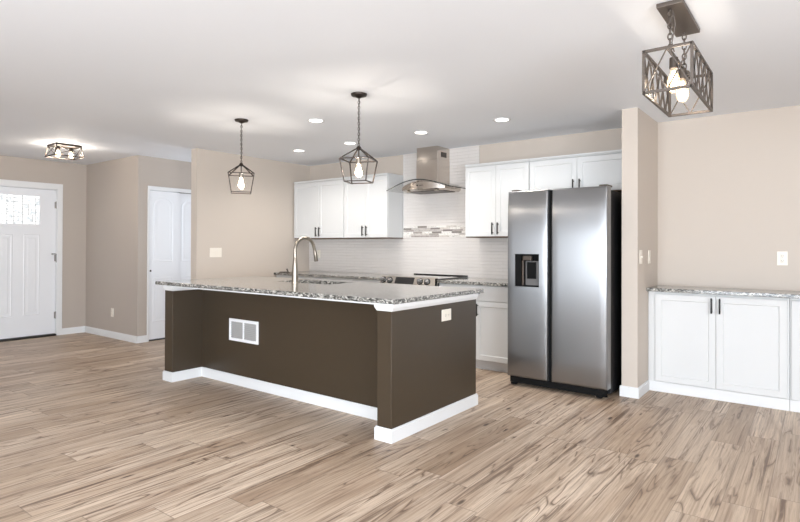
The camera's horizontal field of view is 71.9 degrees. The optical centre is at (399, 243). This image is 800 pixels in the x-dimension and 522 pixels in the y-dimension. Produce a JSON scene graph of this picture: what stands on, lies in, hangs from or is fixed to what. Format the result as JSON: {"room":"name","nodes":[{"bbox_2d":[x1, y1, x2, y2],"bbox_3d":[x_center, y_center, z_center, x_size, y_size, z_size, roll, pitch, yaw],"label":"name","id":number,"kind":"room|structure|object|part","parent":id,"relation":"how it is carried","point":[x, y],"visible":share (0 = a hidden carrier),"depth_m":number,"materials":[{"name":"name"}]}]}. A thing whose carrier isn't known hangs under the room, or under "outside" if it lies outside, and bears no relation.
{"room":"open-plan kitchen","nodes":[
{"label":"open-plan kitchen","id":0,"kind":"room"},
{"bbox_2d":[0,155,86,327],"bbox_3d":[-6.800,0.056,5.337,0.120,2.455,7.046,0,0,37],"label":"wall","id":1,"kind":"structure","parent":0,"point":[72,176],"depth_m":7.92,"materials":[{"name":"beige paint"}]},
{"bbox_2d":[0,179,62,341],"bbox_3d":[-5.163,0.231,7.446,0.166,2.139,1.061,0,0,37],"label":"door","id":2,"kind":"structure","parent":1,"relation":"in","point":[31,213],"depth_m":7.55,"materials":[{"name":"white wood"}]},
{"bbox_3d":[-5.178,-0.454,7.427,0.010,0.390,0.559,0,0,37],"label":"leaded glass","id":3,"kind":"part","parent":2,"relation":"part of","materials":[{"name":"white glass"}]},
{"bbox_3d":[-5.160,-0.454,7.413,0.012,0.460,0.629,0,0,37],"label":"glass frame","id":4,"kind":"part","parent":2,"relation":"part of","materials":[{"name":"white"}]},
{"bbox_2d":[62,326,84,334],"bbox_3d":[-6.690,1.239,5.369,0.013,0.089,6.846,0,0,37],"label":"baseboard","id":5,"kind":"structure","parent":1,"relation":"attached to","point":[72,330],"depth_m":7.95,"materials":[{"name":"white wood"}]},
{"bbox_2d":[85,155,146,335],"bbox_3d":[-4.031,0.079,7.731,1.621,2.455,0.120,0,0,37],"label":"wall","id":6,"kind":"structure","parent":0,"point":[116,190],"depth_m":7.52,"materials":[{"name":"beige paint"}]},
{"bbox_2d":[85,326,137,342],"bbox_3d":[-4.022,1.261,7.631,1.514,0.089,0.013,0,0,37],"label":"baseboard","id":7,"kind":"structure","parent":6,"relation":"attached to","point":[125,337],"depth_m":7.57,"materials":[{"name":"white wood"}]},
{"bbox_2d":[146,156,190,334],"bbox_3d":[-2.784,0.085,8.130,0.120,2.455,2.025,0,0,37],"label":"wall","id":8,"kind":"structure","parent":0,"point":[161,172],"depth_m":7.52,"materials":[{"name":"beige paint"}]},
{"bbox_2d":[138,335,146,342],"bbox_3d":[-2.807,1.267,7.987,0.013,0.089,2.025,0,0,37],"label":"baseboard","id":9,"kind":"structure","parent":8,"relation":"attached to","point":[141,339],"depth_m":7.23,"materials":[{"name":"white wood"}]},
{"bbox_2d":[147,186,190,341],"bbox_3d":[-3.002,0.278,7.830,0.135,2.065,1.273,0,0,37],"label":"door","id":10,"kind":"structure","parent":8,"relation":"in","point":[168,209],"depth_m":7.49,"materials":[{"name":"white wood"}]},
{"bbox_2d":[191,148,309,278],"bbox_3d":[-1.946,0.084,7.444,0.120,2.455,1.860,0,0,37],"label":"wall","id":11,"kind":"structure","parent":0,"point":[254,232],"depth_m":7.21,"materials":[{"name":"beige paint"}]},
{"bbox_2d":[210,248,221,256],"bbox_3d":[-2.297,0.118,6.875,0.009,0.116,0.168,0,0,37],"label":"light switch","id":12,"kind":"object","parent":11,"relation":"attached to","point":[214,252],"visible":1,"depth_m":6.87,"materials":[{"name":"beige plastic"}]},
{"bbox_2d":[0,0,799,165],"bbox_3d":[-1.276,-1.210,2.617,12.400,0.080,9.400,0,0,37],"label":"ceiling","id":13,"kind":"structure","parent":0,"point":[111,79],"depth_m":3.73,"materials":[{"name":"white paint"}]},
{"bbox_2d":[45,142,83,159],"bbox_3d":[-3.964,-1.081,6.513,0.290,0.148,0.320,0,0,37],"label":"flush ceiling light","id":14,"kind":"object","parent":13,"relation":"attached to","point":[56,145],"visible":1,"depth_m":6.47,"materials":[{"name":"brown metal"}]},
{"bbox_3d":[-3.964,-1.145,6.514,0.250,0.022,0.280,0,0,37],"label":"ceiling plate","id":15,"kind":"part","parent":14,"relation":"part of","materials":[{"name":"brown metal"}]},
{"bbox_2d":[228,118,254,193],"bbox_3d":[-1.487,-0.811,5.164,0.239,0.688,0.239,0,0,-16],"label":"pendant lamp","id":16,"kind":"object","parent":13,"relation":"hanging from","point":[240,120],"visible":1,"depth_m":5.15,"materials":[{"name":"brown metal"}]},
{"bbox_3d":[-1.486,-0.936,5.165,0.016,0.380,0.016,0,0,29],"label":"chain","id":17,"kind":"part","parent":16,"relation":"part of","materials":[{"name":"brown metal"}]},
{"bbox_2d":[307,118,323,122],"bbox_3d":[-0.789,-1.150,5.177,0.160,0.005,0.160,0,0,37],"label":"recessed light","id":18,"kind":"object","parent":13,"relation":"in","point":[314,120],"visible":1,"depth_m":5.17,"materials":[{"name":"white"}]},
{"bbox_2d":[343,142,356,144],"bbox_3d":[-0.571,-1.143,6.304,0.160,0.005,0.160,0,0,37],"label":"recessed light","id":19,"kind":"object","parent":13,"relation":"in","point":[347,143],"visible":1,"depth_m":6.32,"materials":[{"name":"white plastic"}]},
{"bbox_2d":[339,92,377,183],"bbox_3d":[-0.319,-0.813,4.274,0.239,0.688,0.239,0,0,15],"label":"pendant lamp","id":20,"kind":"object","parent":13,"relation":"hanging from","point":[358,95],"visible":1,"depth_m":4.26,"materials":[{"name":"brown metal"}]},
{"bbox_2d":[356,158,360,164],"bbox_3d":[-0.320,-0.633,4.273,0.040,0.052,0.040,0,0,15],"label":"socket","id":21,"kind":"object","parent":20,"relation":"attached to","point":[358,160],"depth_m":4.26,"materials":[{"name":"silver metal"}]},
{"bbox_3d":[-0.319,-0.937,4.275,0.016,0.380,0.016,0,0,-30],"label":"chain","id":22,"kind":"part","parent":20,"relation":"part of","materials":[{"name":"brown metal"}]},
{"bbox_2d":[413,131,428,133],"bbox_3d":[0.217,-1.144,5.706,0.160,0.005,0.160,0,0,37],"label":"recessed light","id":23,"kind":"object","parent":13,"relation":"in","point":[414,132],"visible":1,"depth_m":5.70,"materials":[{"name":"white plastic"}]},
{"bbox_2d":[493,118,510,121],"bbox_3d":[0.947,-1.145,5.119,0.160,0.005,0.160,0,0,37],"label":"recessed light","id":24,"kind":"object","parent":13,"relation":"in","point":[495,119],"visible":1,"depth_m":5.11,"materials":[{"name":"white"}]},
{"bbox_2d":[642,0,712,116],"bbox_3d":[1.460,-0.943,2.877,0.224,0.431,0.609,0,0,37],"label":"box light","id":25,"kind":"object","parent":13,"relation":"hanging from","point":[677,15],"visible":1,"depth_m":2.77,"materials":[{"name":"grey metal"}]},
{"bbox_3d":[1.320,-1.037,2.693,0.021,0.203,0.021,0,0,-8],"label":"chain","id":26,"kind":"part","parent":25,"relation":"part of","materials":[{"name":"grey metal"}]},
{"bbox_2d":[669,57,677,69],"bbox_3d":[1.371,-0.901,2.760,0.042,0.060,0.042,0,0,37],"label":"socket","id":27,"kind":"object","parent":25,"relation":"attached to","point":[673,65],"depth_m":2.75,"materials":[{"name":"grey metal"}]},
{"bbox_3d":[1.339,-1.036,2.697,0.018,0.191,0.044,0,0,22],"label":"cord","id":28,"kind":"part","parent":25,"relation":"part of","materials":[{"name":"grey metal"}]},
{"bbox_3d":[1.460,-0.835,2.877,0.224,0.214,0.602,0,0,37],"label":"frame","id":29,"kind":"part","parent":25,"relation":"part of","materials":[{"name":"grey metal"}]},
{"bbox_3d":[1.432,-1.149,2.826,0.118,0.022,0.469,0,0,37],"label":"ceiling plate","id":30,"kind":"part","parent":25,"relation":"part of","materials":[{"name":"grey metal"}]},
{"bbox_2d":[678,68,686,80],"bbox_3d":[1.504,-0.900,2.935,0.042,0.060,0.042,0,0,37],"label":"socket","id":31,"kind":"object","parent":25,"relation":"attached to","point":[681,76],"depth_m":2.92,"materials":[{"name":"grey metal"}]},
{"bbox_3d":[1.535,-1.034,2.975,0.021,0.203,0.021,0,0,-8],"label":"chain","id":32,"kind":"part","parent":25,"relation":"part of","materials":[{"name":"grey metal"}]},
{"bbox_2d":[0,332,799,521],"bbox_3d":[-1.284,1.315,2.602,12.400,0.060,9.400,0,0,37],"label":"floor","id":33,"kind":"structure","parent":0,"point":[92,429],"depth_m":3.39,"materials":[{"name":"brown wood"}]},
{"bbox_2d":[276,275,326,279],"bbox_3d":[-1.155,0.877,7.572,0.948,0.876,0.663,0,0,37],"label":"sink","id":34,"kind":"object","parent":33,"relation":"on","point":[282,276],"visible":0.09,"depth_m":7.28,"materials":[{"name":"grey metal"}]},
{"bbox_3d":[-1.518,0.520,7.489,0.471,0.156,0.019,0,0,37],"label":"drawer","id":35,"kind":"part","parent":34,"relation":"part of","materials":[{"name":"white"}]},
{"bbox_3d":[-1.140,0.520,7.201,0.471,0.156,0.019,0,0,37],"label":"drawer","id":36,"kind":"part","parent":34,"relation":"part of","materials":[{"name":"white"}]},
{"bbox_2d":[274,271,395,279],"bbox_3d":[-0.779,0.421,7.289,1.918,0.030,0.664,0,0,37],"label":"countertop","id":37,"kind":"structure","parent":34,"relation":"on","point":[370,276],"depth_m":7.11,"materials":[{"name":"stone"}]},
{"bbox_2d":[163,285,478,443],"bbox_3d":[-0.804,0.851,4.845,2.781,0.897,1.145,0,0,37],"label":"kitchen island","id":38,"kind":"object","parent":33,"relation":"on","point":[409,370],"visible":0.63,"depth_m":4.33,"materials":[{"name":"brown"}]},
{"bbox_3d":[-1.847,0.427,5.625,0.178,0.047,1.116,0,0,37],"label":"head trim","id":39,"kind":"part","parent":38,"relation":"part of","materials":[{"name":"white"}]},
{"bbox_3d":[-1.844,0.859,5.628,0.134,0.885,1.103,0,0,37],"label":"panel","id":40,"kind":"part","parent":38,"relation":"part of","materials":[{"name":"brown"}]},
{"bbox_2d":[229,318,258,344],"bbox_3d":[-1.419,0.798,4.997,0.419,0.202,0.010,0,0,37],"label":"vent grille","id":41,"kind":"object","parent":38,"relation":"attached to","point":[246,331],"visible":1,"depth_m":4.99,"materials":[{"name":"white metal"}]},
{"bbox_3d":[-1.495,0.798,5.055,0.174,0.149,0.007,0,0,37],"label":"louvre panel","id":42,"kind":"part","parent":41,"relation":"part of","materials":[{"name":"grey metal"}]},
{"bbox_3d":[-1.343,0.798,4.939,0.174,0.149,0.007,0,0,37],"label":"louvre panel","id":43,"kind":"part","parent":41,"relation":"part of","materials":[{"name":"grey metal"}]},
{"bbox_3d":[-0.940,0.856,4.656,2.483,0.885,0.030,0,0,37],"label":"panel","id":44,"kind":"part","parent":38,"relation":"part of","materials":[{"name":"brown"}]},
{"bbox_2d":[155,276,483,304],"bbox_3d":[-0.839,0.386,4.912,2.925,0.032,1.195,0,0,37],"label":"island countertop","id":45,"kind":"structure","parent":38,"relation":"on","point":[383,293],"depth_m":4.48,"materials":[{"name":"stone"}]},
{"bbox_2d":[278,236,317,282],"bbox_3d":[-0.961,0.153,5.257,0.234,0.437,0.322,0,0,37],"label":"kitchen faucet","id":46,"kind":"object","parent":45,"relation":"on","point":[294,273],"visible":1,"depth_m":5.10,"materials":[{"name":"silver metal"}]},
{"bbox_3d":[-0.896,0.040,5.205,0.031,0.213,0.281,0,0,37],"label":"spout","id":47,"kind":"part","parent":46,"relation":"part of","materials":[{"name":"silver metal"}]},
{"bbox_3d":[-0.810,1.255,4.836,2.763,0.089,1.129,0,0,37],"label":"baseboard","id":48,"kind":"part","parent":38,"relation":"part of","materials":[{"name":"white wood"}]},
{"bbox_3d":[0.229,0.425,4.043,0.164,0.047,1.116,0,0,37],"label":"head trim","id":49,"kind":"part","parent":38,"relation":"part of","materials":[{"name":"white"}]},
{"bbox_3d":[0.232,0.856,4.045,0.120,0.885,1.103,0,0,37],"label":"panel","id":50,"kind":"part","parent":38,"relation":"part of","materials":[{"name":"brown"}]},
{"bbox_2d":[442,308,450,320],"bbox_3d":[0.346,0.533,4.089,0.009,0.085,0.125,0,0,37],"label":"wall outlet","id":51,"kind":"object","parent":38,"relation":"attached to","point":[446,313],"visible":1,"depth_m":4.08,"materials":[{"name":"beige plastic"}]},
{"bbox_2d":[326,277,380,282],"bbox_3d":[-0.398,0.876,6.995,0.949,0.876,0.663,0,0,37],"label":"base cabinet","id":52,"kind":"object","parent":33,"relation":"on","point":[327,278],"visible":0.09,"depth_m":6.75,"materials":[{"name":"white"}]},
{"bbox_3d":[-0.760,0.519,6.912,0.472,0.156,0.019,0,0,37],"label":"drawer","id":53,"kind":"part","parent":52,"relation":"part of","materials":[{"name":"white"}]},
{"bbox_3d":[-0.382,0.519,6.624,0.472,0.156,0.019,0,0,37],"label":"drawer","id":54,"kind":"part","parent":52,"relation":"part of","materials":[{"name":"white"}]},
{"bbox_2d":[380,273,467,285],"bbox_3d":[0.270,0.836,6.440,0.775,0.914,0.736,0,0,37],"label":"range","id":55,"kind":"object","parent":33,"relation":"on","point":[416,278],"visible":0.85,"depth_m":6.25,"materials":[{"name":"silver metal"}]},
{"bbox_3d":[0.087,0.426,6.202,0.766,0.094,0.065,0,0,37],"label":"control panel","id":56,"kind":"part","parent":55,"relation":"part of","materials":[{"name":"silver metal"}]},
{"bbox_2d":[395,274,466,279],"bbox_3d":[0.287,0.397,6.465,0.774,0.012,0.635,0,0,37],"label":"cooktop","id":57,"kind":"object","parent":55,"relation":"in","point":[412,276],"depth_m":6.33,"materials":[{"name":"black glass"}]},
{"bbox_3d":[0.487,0.393,6.727,0.774,0.024,0.022,0,0,37],"label":"trim","id":58,"kind":"part","parent":55,"relation":"part of","materials":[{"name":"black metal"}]},
{"bbox_2d":[439,283,507,372],"bbox_3d":[0.994,0.874,5.934,0.979,0.876,0.663,0,0,37],"label":"base cabinet","id":59,"kind":"object","parent":33,"relation":"on","point":[491,305],"visible":0.3,"depth_m":5.62,"materials":[{"name":"white wood"}]},
{"bbox_2d":[437,278,507,286],"bbox_3d":[0.998,0.419,5.934,0.996,0.030,0.664,0,0,37],"label":"countertop","id":60,"kind":"structure","parent":59,"relation":"on","point":[469,281],"depth_m":5.82,"materials":[{"name":"stone"}]},
{"bbox_3d":[0.788,0.517,5.731,0.896,0.156,0.019,0,0,37],"label":"drawer","id":61,"kind":"part","parent":59,"relation":"part of","materials":[{"name":"white wood"}]},
{"bbox_3d":[0.966,0.904,5.593,0.446,0.604,0.019,0,0,37],"label":"door","id":62,"kind":"part","parent":59,"relation":"part of","materials":[{"name":"white wood"}]},
{"bbox_2d":[508,184,621,397],"bbox_3d":[1.619,0.410,5.174,0.902,1.800,0.901,0,0,37],"label":"refrigerator","id":63,"kind":"object","parent":33,"relation":"on","point":[565,244],"visible":0.98,"depth_m":4.78,"materials":[{"name":"silver metal"}]},
{"bbox_3d":[1.155,0.249,5.002,0.088,0.268,0.038,0,0,37],"label":"dispenser spout","id":64,"kind":"part","parent":63,"relation":"part of","materials":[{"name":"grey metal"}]},
{"bbox_3d":[1.175,0.372,5.015,0.388,1.695,0.108,0,0,37],"label":"freezer door","id":65,"kind":"part","parent":63,"relation":"part of","materials":[{"name":"silver metal"}]},
{"bbox_3d":[1.548,0.371,4.731,0.478,1.695,0.108,0,0,37],"label":"fridge door","id":66,"kind":"part","parent":63,"relation":"part of","materials":[{"name":"silver metal"}]},
{"bbox_2d":[648,291,789,410],"bbox_3d":[2.722,0.871,4.735,1.032,0.880,0.412,0,0,37],"label":"base cabinet","id":67,"kind":"object","parent":33,"relation":"on","point":[728,348],"visible":0.91,"depth_m":4.57,"materials":[{"name":"white wood"}]},
{"bbox_3d":[2.449,0.832,4.740,0.468,0.768,0.019,0,0,37],"label":"door","id":68,"kind":"part","parent":67,"relation":"part of","materials":[{"name":"white wood"}]},
{"bbox_3d":[2.597,0.525,4.596,0.012,0.128,0.034,0,0,37],"label":"handle","id":69,"kind":"part","parent":67,"relation":"part of","materials":[{"name":"black metal"}]},
{"bbox_3d":[2.735,1.266,4.751,1.032,0.089,0.366,0,0,37],"label":"board","id":70,"kind":"part","parent":67,"relation":"part of","materials":[{"name":"white wood"}]},
{"bbox_2d":[647,285,799,298],"bbox_3d":[3.128,0.410,4.421,2.058,0.030,0.426,0,0,37],"label":"countertop","id":71,"kind":"structure","parent":67,"relation":"on","point":[658,288],"depth_m":4.59,"materials":[{"name":"stone"}]},
{"bbox_3d":[2.830,0.832,4.449,0.486,0.768,0.019,0,0,37],"label":"door","id":72,"kind":"part","parent":67,"relation":"part of","materials":[{"name":"white wood"}]},
{"bbox_2d":[790,298,799,412],"bbox_3d":[3.539,0.870,4.113,1.017,0.880,0.412,0,0,37],"label":"base cabinet","id":73,"kind":"object","parent":33,"relation":"on","point":[794,302],"visible":0.89,"depth_m":4.27,"materials":[{"name":"white wood"}]},
{"bbox_3d":[3.552,1.266,4.128,1.017,0.089,0.366,0,0,37],"label":"board","id":74,"kind":"part","parent":73,"relation":"part of","materials":[{"name":"white wood"}]},
{"bbox_3d":[3.243,0.831,4.135,0.496,0.768,0.019,0,0,37],"label":"door","id":75,"kind":"part","parent":73,"relation":"part of","materials":[{"name":"white wood"}]},
{"bbox_2d":[310,128,621,238],"bbox_3d":[0.502,0.088,6.823,4.767,2.455,0.120,0,0,37],"label":"wall","id":76,"kind":"structure","parent":0,"point":[611,139],"depth_m":6.12,"materials":[{"name":"beige paint"}]},
{"bbox_2d":[294,177,344,238],"bbox_3d":[-1.042,-0.464,7.690,0.968,0.811,0.356,0,0,37],"label":"upper cabinet","id":77,"kind":"object","parent":76,"relation":"attached to","point":[318,204],"visible":0.88,"depth_m":7.55,"materials":[{"name":"white wood"}]},
{"bbox_3d":[-1.310,-0.453,7.725,0.490,0.766,0.019,0,0,37],"label":"door","id":78,"kind":"part","parent":77,"relation":"part of","materials":[{"name":"white wood"}]},
{"bbox_3d":[-1.032,-0.855,7.703,0.968,0.029,0.328,0,0,37],"label":"moulding","id":79,"kind":"part","parent":77,"relation":"part of","materials":[{"name":"white wood"}]},
{"bbox_3d":[-1.027,-0.063,7.709,0.968,0.010,0.301,0,0,37],"label":"panel","id":80,"kind":"part","parent":77,"relation":"part of","materials":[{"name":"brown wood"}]},
{"bbox_3d":[-0.927,-0.453,7.433,0.466,0.766,0.019,0,0,37],"label":"door","id":81,"kind":"part","parent":77,"relation":"part of","materials":[{"name":"white wood"}]},
{"bbox_2d":[344,173,402,238],"bbox_3d":[-0.362,-0.465,7.171,0.735,0.811,0.356,0,0,37],"label":"upper cabinet","id":82,"kind":"object","parent":76,"relation":"attached to","point":[371,211],"visible":0.94,"depth_m":7.01,"materials":[{"name":"white wood"}]},
{"bbox_3d":[-0.587,-0.454,7.174,0.366,0.766,0.019,0,0,37],"label":"door","id":83,"kind":"part","parent":82,"relation":"part of","materials":[{"name":"white wood"}]},
{"bbox_3d":[-0.352,-0.855,7.185,0.735,0.029,0.328,0,0,37],"label":"moulding","id":84,"kind":"part","parent":82,"relation":"part of","materials":[{"name":"white wood"}]},
{"bbox_3d":[-0.347,-0.064,7.191,0.735,0.010,0.301,0,0,37],"label":"panel","id":85,"kind":"part","parent":82,"relation":"part of","materials":[{"name":"white wood"}]},
{"bbox_3d":[-0.296,-0.454,6.952,0.358,0.766,0.019,0,0,37],"label":"door","id":86,"kind":"part","parent":82,"relation":"part of","materials":[{"name":"white wood"}]},
{"bbox_2d":[309,145,507,278],"bbox_3d":[0.135,-0.359,7.023,3.700,1.560,0.013,0,0,37],"label":"wall tile","id":87,"kind":"structure","parent":76,"relation":"attached to","point":[434,241],"depth_m":6.84,"materials":[{"name":"tile"}]},
{"bbox_2d":[386,146,465,193],"bbox_3d":[0.332,-0.869,6.558,0.912,0.542,0.497,0,0,37],"label":"range hood","id":88,"kind":"object","parent":76,"relation":"attached to","point":[432,163],"visible":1,"depth_m":6.52,"materials":[{"name":"silver metal"}]},
{"bbox_2d":[465,159,529,237],"bbox_3d":[1.118,-0.466,6.043,0.762,0.811,0.356,0,0,37],"label":"upper cabinet","id":89,"kind":"object","parent":76,"relation":"attached to","point":[488,185],"visible":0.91,"depth_m":5.96,"materials":[{"name":"white wood"}]},
{"bbox_3d":[0.885,-0.456,6.051,0.374,0.766,0.019,0,0,37],"label":"door","id":90,"kind":"part","parent":89,"relation":"part of","materials":[{"name":"white wood"}]},
{"bbox_3d":[1.133,-0.066,6.063,0.762,0.010,0.301,0,0,37],"label":"panel","id":91,"kind":"part","parent":89,"relation":"part of","materials":[{"name":"white wood"}]},
{"bbox_3d":[1.128,-0.857,6.057,0.762,0.029,0.328,0,0,37],"label":"moulding","id":92,"kind":"part","parent":89,"relation":"part of","materials":[{"name":"white wood"}]},
{"bbox_3d":[1.187,-0.456,5.822,0.376,0.766,0.019,0,0,37],"label":"door","id":93,"kind":"part","parent":89,"relation":"part of","materials":[{"name":"white wood"}]},
{"bbox_2d":[529,149,621,192],"bbox_3d":[1.835,-0.680,5.499,1.031,0.385,0.356,0,0,37],"label":"upper cabinet","id":94,"kind":"object","parent":76,"relation":"attached to","point":[591,169],"visible":0.53,"depth_m":5.39,"materials":[{"name":"white wood"}]},
{"bbox_3d":[1.542,-0.669,5.553,0.490,0.340,0.019,0,0,37],"label":"door","id":95,"kind":"part","parent":94,"relation":"part of","materials":[{"name":"white wood"}]},
{"bbox_3d":[1.844,-0.858,5.511,1.031,0.029,0.328,0,0,37],"label":"moulding","id":96,"kind":"part","parent":94,"relation":"part of","materials":[{"name":"white wood"}]},
{"bbox_3d":[1.950,-0.670,5.242,0.530,0.340,0.019,0,0,37],"label":"door","id":97,"kind":"part","parent":94,"relation":"part of","materials":[{"name":"white wood"}]},
{"bbox_2d":[622,107,657,387],"bbox_3d":[2.219,0.083,5.036,0.129,2.455,0.879,0,0,37],"label":"wall pier","id":98,"kind":"object","parent":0,"point":[639,130],"visible":0.79,"depth_m":4.72,"materials":[{"name":"beige paint"}]},
{"bbox_2d":[620,380,648,398],"bbox_3d":[2.051,1.265,4.814,0.155,0.089,0.364,0,0,37],"label":"baseboard","id":99,"kind":"object","parent":98,"relation":"attached to","point":[625,391],"visible":0.92,"depth_m":4.69,"materials":[{"name":"white wood"}]},
{"bbox_2d":[639,250,642,263],"bbox_3d":[2.068,0.119,4.717,0.018,0.118,0.075,0,0,37],"label":"light switch","id":100,"kind":"object","parent":98,"relation":"attached to","point":[640,251],"visible":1,"depth_m":4.70,"materials":[{"name":"beige plastic"}]},
{"bbox_2d":[648,250,650,262],"bbox_3d":[2.244,0.123,4.954,0.009,0.118,0.075,0,0,37],"label":"light switch","id":101,"kind":"object","parent":98,"relation":"attached to","point":[649,251],"visible":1,"depth_m":4.94,"materials":[{"name":"beige plastic"}]},
{"bbox_2d":[658,105,799,290],"bbox_3d":[4.327,0.084,3.881,4.624,2.455,0.160,0,0,37],"label":"wall","id":102,"kind":"structure","parent":0,"point":[729,184],"depth_m":4.86,"materials":[{"name":"beige paint"}]},
{"bbox_2d":[777,251,787,265],"bbox_3d":[3.209,0.129,4.626,0.075,0.118,0.009,0,0,37],"label":"wall outlet","id":103,"kind":"object","parent":102,"relation":"attached to","point":[782,256],"visible":1,"depth_m":4.62,"materials":[{"name":"beige plastic"}]}
]}

